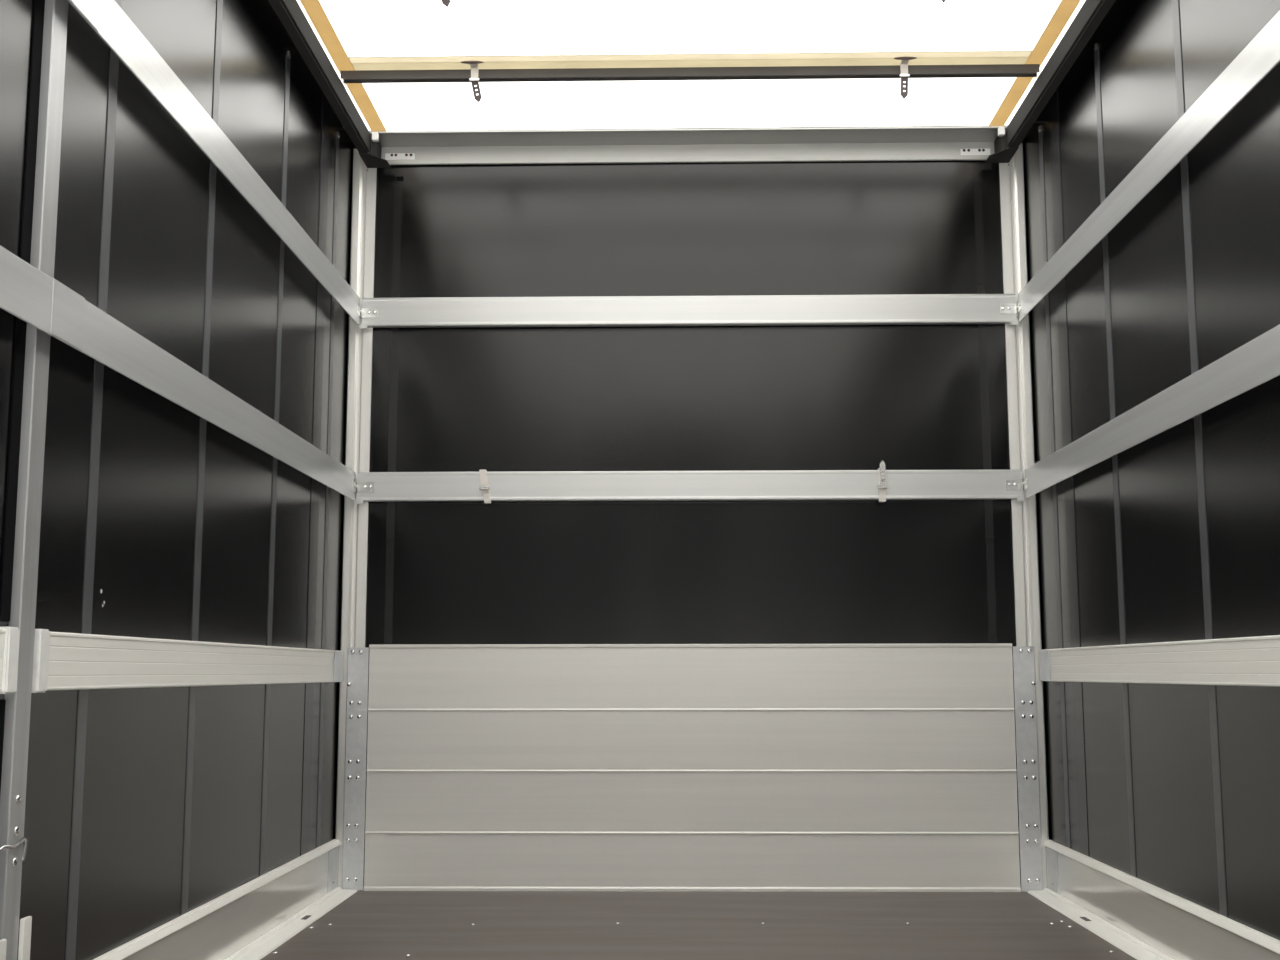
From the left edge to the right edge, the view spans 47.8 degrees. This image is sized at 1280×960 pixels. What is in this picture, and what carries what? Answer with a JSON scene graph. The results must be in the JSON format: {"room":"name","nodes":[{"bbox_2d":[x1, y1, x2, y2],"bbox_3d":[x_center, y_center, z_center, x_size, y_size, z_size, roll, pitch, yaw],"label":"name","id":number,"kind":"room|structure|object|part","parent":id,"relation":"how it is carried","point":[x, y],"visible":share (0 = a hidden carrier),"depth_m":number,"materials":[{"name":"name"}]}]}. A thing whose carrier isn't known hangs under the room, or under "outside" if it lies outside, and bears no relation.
{"room":"cargo space","nodes":[
{"label":"cargo space","id":0,"kind":"room"},
{"bbox_2d":[0,0,352,959],"bbox_3d":[-0.996,-0.273,2.077,0.009,2.480,5.205,0,-8,1],"label":"wall","id":1,"kind":"structure","parent":0,"point":[145,807],"depth_m":3.05,"materials":[{"name":"black"}]},
{"bbox_2d":[31,629,343,692],"bbox_3d":[-0.957,0.436,3.415,0.023,0.103,2.203,0,-8,1],"label":"board","id":2,"kind":"object","parent":1,"relation":"attached to","point":[61,660],"visible":0.9,"depth_m":2.91,"materials":[{"name":"metal"}]},
{"bbox_3d":[-0.929,0.575,4.447,0.002,0.093,0.120,0,-8,1],"label":"plate","id":3,"kind":"part","parent":2,"relation":"part of","materials":[{"name":"metal"}]},
{"bbox_2d":[93,839,356,959],"bbox_3d":[-0.956,0.846,1.898,0.080,0.155,5.148,0,-8,1],"label":"sill","id":4,"kind":"structure","parent":1,"relation":"attached to","point":[251,920],"depth_m":3.51,"materials":[{"name":"metal"}]},
{"bbox_3d":[-0.928,1.179,4.367,0.002,0.123,0.130,0,-8,1],"label":"plate","id":5,"kind":"part","parent":4,"relation":"part of","materials":[{"name":"metal"}]},
{"bbox_2d":[297,0,1085,130],"bbox_3d":[0.099,-1.517,2.065,2.216,0.011,5.503,0,-8,1],"label":"ceiling","id":6,"kind":"structure","parent":0,"point":[353,34],"depth_m":4.18,"materials":[{"name":"white plastic"}]},
{"bbox_2d":[268,0,414,167],"bbox_3d":[-0.895,-1.413,2.200,0.208,0.108,5.153,0,-8,1],"label":"roof beam","id":7,"kind":"structure","parent":6,"relation":"attached to","point":[290,14],"depth_m":4.11,"materials":[{"name":"metal"}]},
{"bbox_2d":[340,57,1040,101],"bbox_3d":[0.142,-1.162,4.230,2.064,0.119,0.091,0,-8,1],"label":"bow","id":8,"kind":"object","parent":6,"relation":"attached to","point":[904,71],"visible":0.96,"depth_m":4.25,"materials":[{"name":"metal"}]},
{"bbox_2d":[442,0,945,6],"bbox_3d":[0.131,-1.242,3.626,2.064,0.119,0.091,0,-8,1],"label":"bow","id":9,"kind":"object","parent":6,"relation":"attached to","point":[446,3],"visible":1,"depth_m":3.62,"materials":[{"name":"metal"}]},
{"bbox_2d":[960,0,1115,162],"bbox_3d":[1.099,-1.420,2.162,0.208,0.108,5.153,0,-8,1],"label":"roof beam","id":10,"kind":"structure","parent":6,"relation":"attached to","point":[1092,13],"depth_m":4.10,"materials":[{"name":"metal"}]},
{"bbox_2d":[335,125,1049,889],"bbox_3d":[0.154,0.051,4.593,2.206,2.440,0.012,0,-8,1],"label":"wall","id":11,"kind":"structure","parent":0,"point":[774,397],"depth_m":4.63,"materials":[{"name":"black"}]},
{"bbox_2d":[369,126,1006,164],"bbox_3d":[0.151,-1.083,4.679,2.090,0.072,0.114,0,-8,1],"label":"header beam","id":12,"kind":"structure","parent":11,"relation":"attached to","point":[838,144],"depth_m":4.71,"materials":[{"name":"metal"}]},
{"bbox_2d":[360,294,1017,328],"bbox_3d":[0.153,-0.540,4.641,2.108,0.103,0.030,0,-8,1],"label":"rail","id":13,"kind":"object","parent":11,"relation":"attached to","point":[895,309],"visible":1,"depth_m":4.63,"materials":[{"name":"metal"}]},
{"bbox_2d":[356,470,1024,503],"bbox_3d":[0.154,0.022,4.566,2.108,0.102,0.030,0,-8,1],"label":"rail","id":14,"kind":"object","parent":11,"relation":"attached to","point":[777,485],"visible":1,"depth_m":4.56,"materials":[{"name":"metal"}]},
{"bbox_2d":[479,470,490,503],"bbox_3d":[-0.490,0.021,4.575,0.039,0.107,0.038,0,-8,1],"label":"strap","id":15,"kind":"object","parent":14,"relation":"attached to","point":[485,487],"visible":1,"depth_m":4.56,"materials":[{"name":"white rubber"}]},
{"bbox_2d":[877,460,887,501],"bbox_3d":[0.761,0.004,4.553,0.034,0.132,0.038,0,-8,1],"label":"strap","id":16,"kind":"object","parent":14,"relation":"attached to","point":[882,486],"visible":1,"depth_m":4.54,"materials":[{"name":"white rubber"}]},
{"bbox_2d":[260,890,1136,959],"bbox_3d":[0.105,0.933,1.881,2.200,0.034,5.180,0,-8,1],"label":"floor","id":17,"kind":"structure","parent":0,"point":[367,925],"depth_m":3.75,"materials":[{"name":"brown wood"}]},
{"bbox_2d":[0,0,68,959],"bbox_3d":[-0.978,-0.214,2.334,0.029,2.370,0.153,0,-8,1],"label":"post","id":18,"kind":"object","parent":17,"relation":"on","point":[20,558],"visible":1,"depth_m":2.31,"materials":[{"name":"metal"}]},
{"bbox_2d":[0,627,19,693],"bbox_3d":[-1.008,0.093,0.840,0.023,0.103,2.849,0,-8,1],"label":"board","id":19,"kind":"object","parent":18,"relation":"attached to","point":[9,636],"visible":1,"depth_m":2.22,"materials":[{"name":"metal"}]},
{"bbox_3d":[-0.970,0.572,2.215,0.016,0.038,0.126,-1,-8,3],"label":"retaining rod","id":20,"kind":"part","parent":18,"relation":"part of","materials":[{"name":"metal"}]},
{"bbox_2d":[0,245,356,500],"bbox_3d":[-0.962,-0.317,2.045,0.032,0.093,5.132,0,-8,1],"label":"rail","id":21,"kind":"object","parent":18,"relation":"attached to","point":[27,293],"visible":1,"depth_m":2.73,"materials":[{"name":"metal"}]},
{"bbox_2d":[68,0,361,325],"bbox_3d":[-0.963,-0.879,2.120,0.032,0.094,5.132,0,-8,1],"label":"rail","id":22,"kind":"object","parent":18,"relation":"attached to","point":[106,18],"visible":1,"depth_m":3.10,"materials":[{"name":"metal"}]},
{"bbox_2d":[335,149,376,890],"bbox_3d":[-0.903,0.087,4.598,0.077,2.372,0.020,0,-8,1],"label":"post","id":23,"kind":"object","parent":17,"relation":"on","point":[362,261],"visible":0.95,"depth_m":4.62,"materials":[{"name":"metal"}]},
{"bbox_2d":[341,648,368,889],"bbox_3d":[-0.884,0.892,4.476,0.068,0.740,0.008,0,-8,1],"label":"plate","id":24,"kind":"object","parent":23,"relation":"attached to","point":[357,658],"visible":1,"depth_m":4.48,"materials":[{"name":"metal"}]},
{"bbox_2d":[364,643,1020,891],"bbox_3d":[0.155,0.885,4.463,2.008,0.751,0.008,0,-8,1],"label":"board","id":25,"kind":"object","parent":17,"relation":"on","point":[491,767],"visible":1,"depth_m":4.46,"materials":[{"name":"metal"}]},
{"bbox_2d":[999,143,1048,891],"bbox_3d":[1.211,0.079,4.558,0.077,2.372,0.020,0,-8,1],"label":"post","id":26,"kind":"object","parent":17,"relation":"on","point":[1011,174],"visible":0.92,"depth_m":4.58,"materials":[{"name":"metal"}]},
{"bbox_2d":[1013,646,1043,890],"bbox_3d":[1.193,0.884,4.436,0.068,0.740,0.008,0,-8,1],"label":"plate","id":27,"kind":"object","parent":26,"relation":"attached to","point":[1030,835],"visible":1,"depth_m":4.44,"materials":[{"name":"metal"}]},
{"bbox_2d":[1023,0,1279,939],"bbox_3d":[1.204,-0.282,2.034,0.009,2.480,5.205,0,-8,1],"label":"wall","id":28,"kind":"structure","parent":0,"point":[1172,536],"depth_m":3.40,"materials":[{"name":"black"}]},
{"bbox_2d":[1028,840,1279,959],"bbox_3d":[1.165,0.838,1.857,0.080,0.155,5.148,0,-8,1],"label":"sill","id":29,"kind":"structure","parent":28,"relation":"attached to","point":[1144,920],"depth_m":3.51,"materials":[{"name":"metal"}]},
{"bbox_3d":[1.236,1.170,4.325,0.002,0.123,0.130,0,-8,1],"label":"plate","id":30,"kind":"part","parent":29,"relation":"part of","materials":[{"name":"metal"}]},
{"bbox_2d":[1039,635,1279,686],"bbox_3d":[1.222,0.428,3.373,0.023,0.103,2.203,0,-8,1],"label":"board","id":31,"kind":"object","parent":28,"relation":"attached to","point":[1242,661],"visible":1,"depth_m":3.29,"materials":[{"name":"metal"}]},
{"bbox_3d":[1.234,0.567,4.405,0.002,0.093,0.120,0,-8,1],"label":"plate","id":32,"kind":"part","parent":31,"relation":"part of","materials":[{"name":"metal"}]},
{"bbox_3d":[1.196,-0.222,2.292,0.029,2.370,0.153,0,-8,1],"label":"post","id":33,"kind":"object","parent":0,"visible":0},
{"bbox_2d":[1016,10,1279,321],"bbox_3d":[1.168,-0.888,2.079,0.032,0.094,5.132,0,-8,1],"label":"rail","id":34,"kind":"object","parent":33,"relation":"attached to","point":[1261,55],"visible":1,"depth_m":3.23,"materials":[{"name":"metal"}]},
{"bbox_2d":[1023,324,1279,497],"bbox_3d":[1.168,-0.325,2.004,0.032,0.093,5.132,0,-8,1],"label":"rail","id":35,"kind":"object","parent":33,"relation":"attached to","point":[1256,362],"visible":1,"depth_m":3.22,"materials":[{"name":"metal"}]}
]}

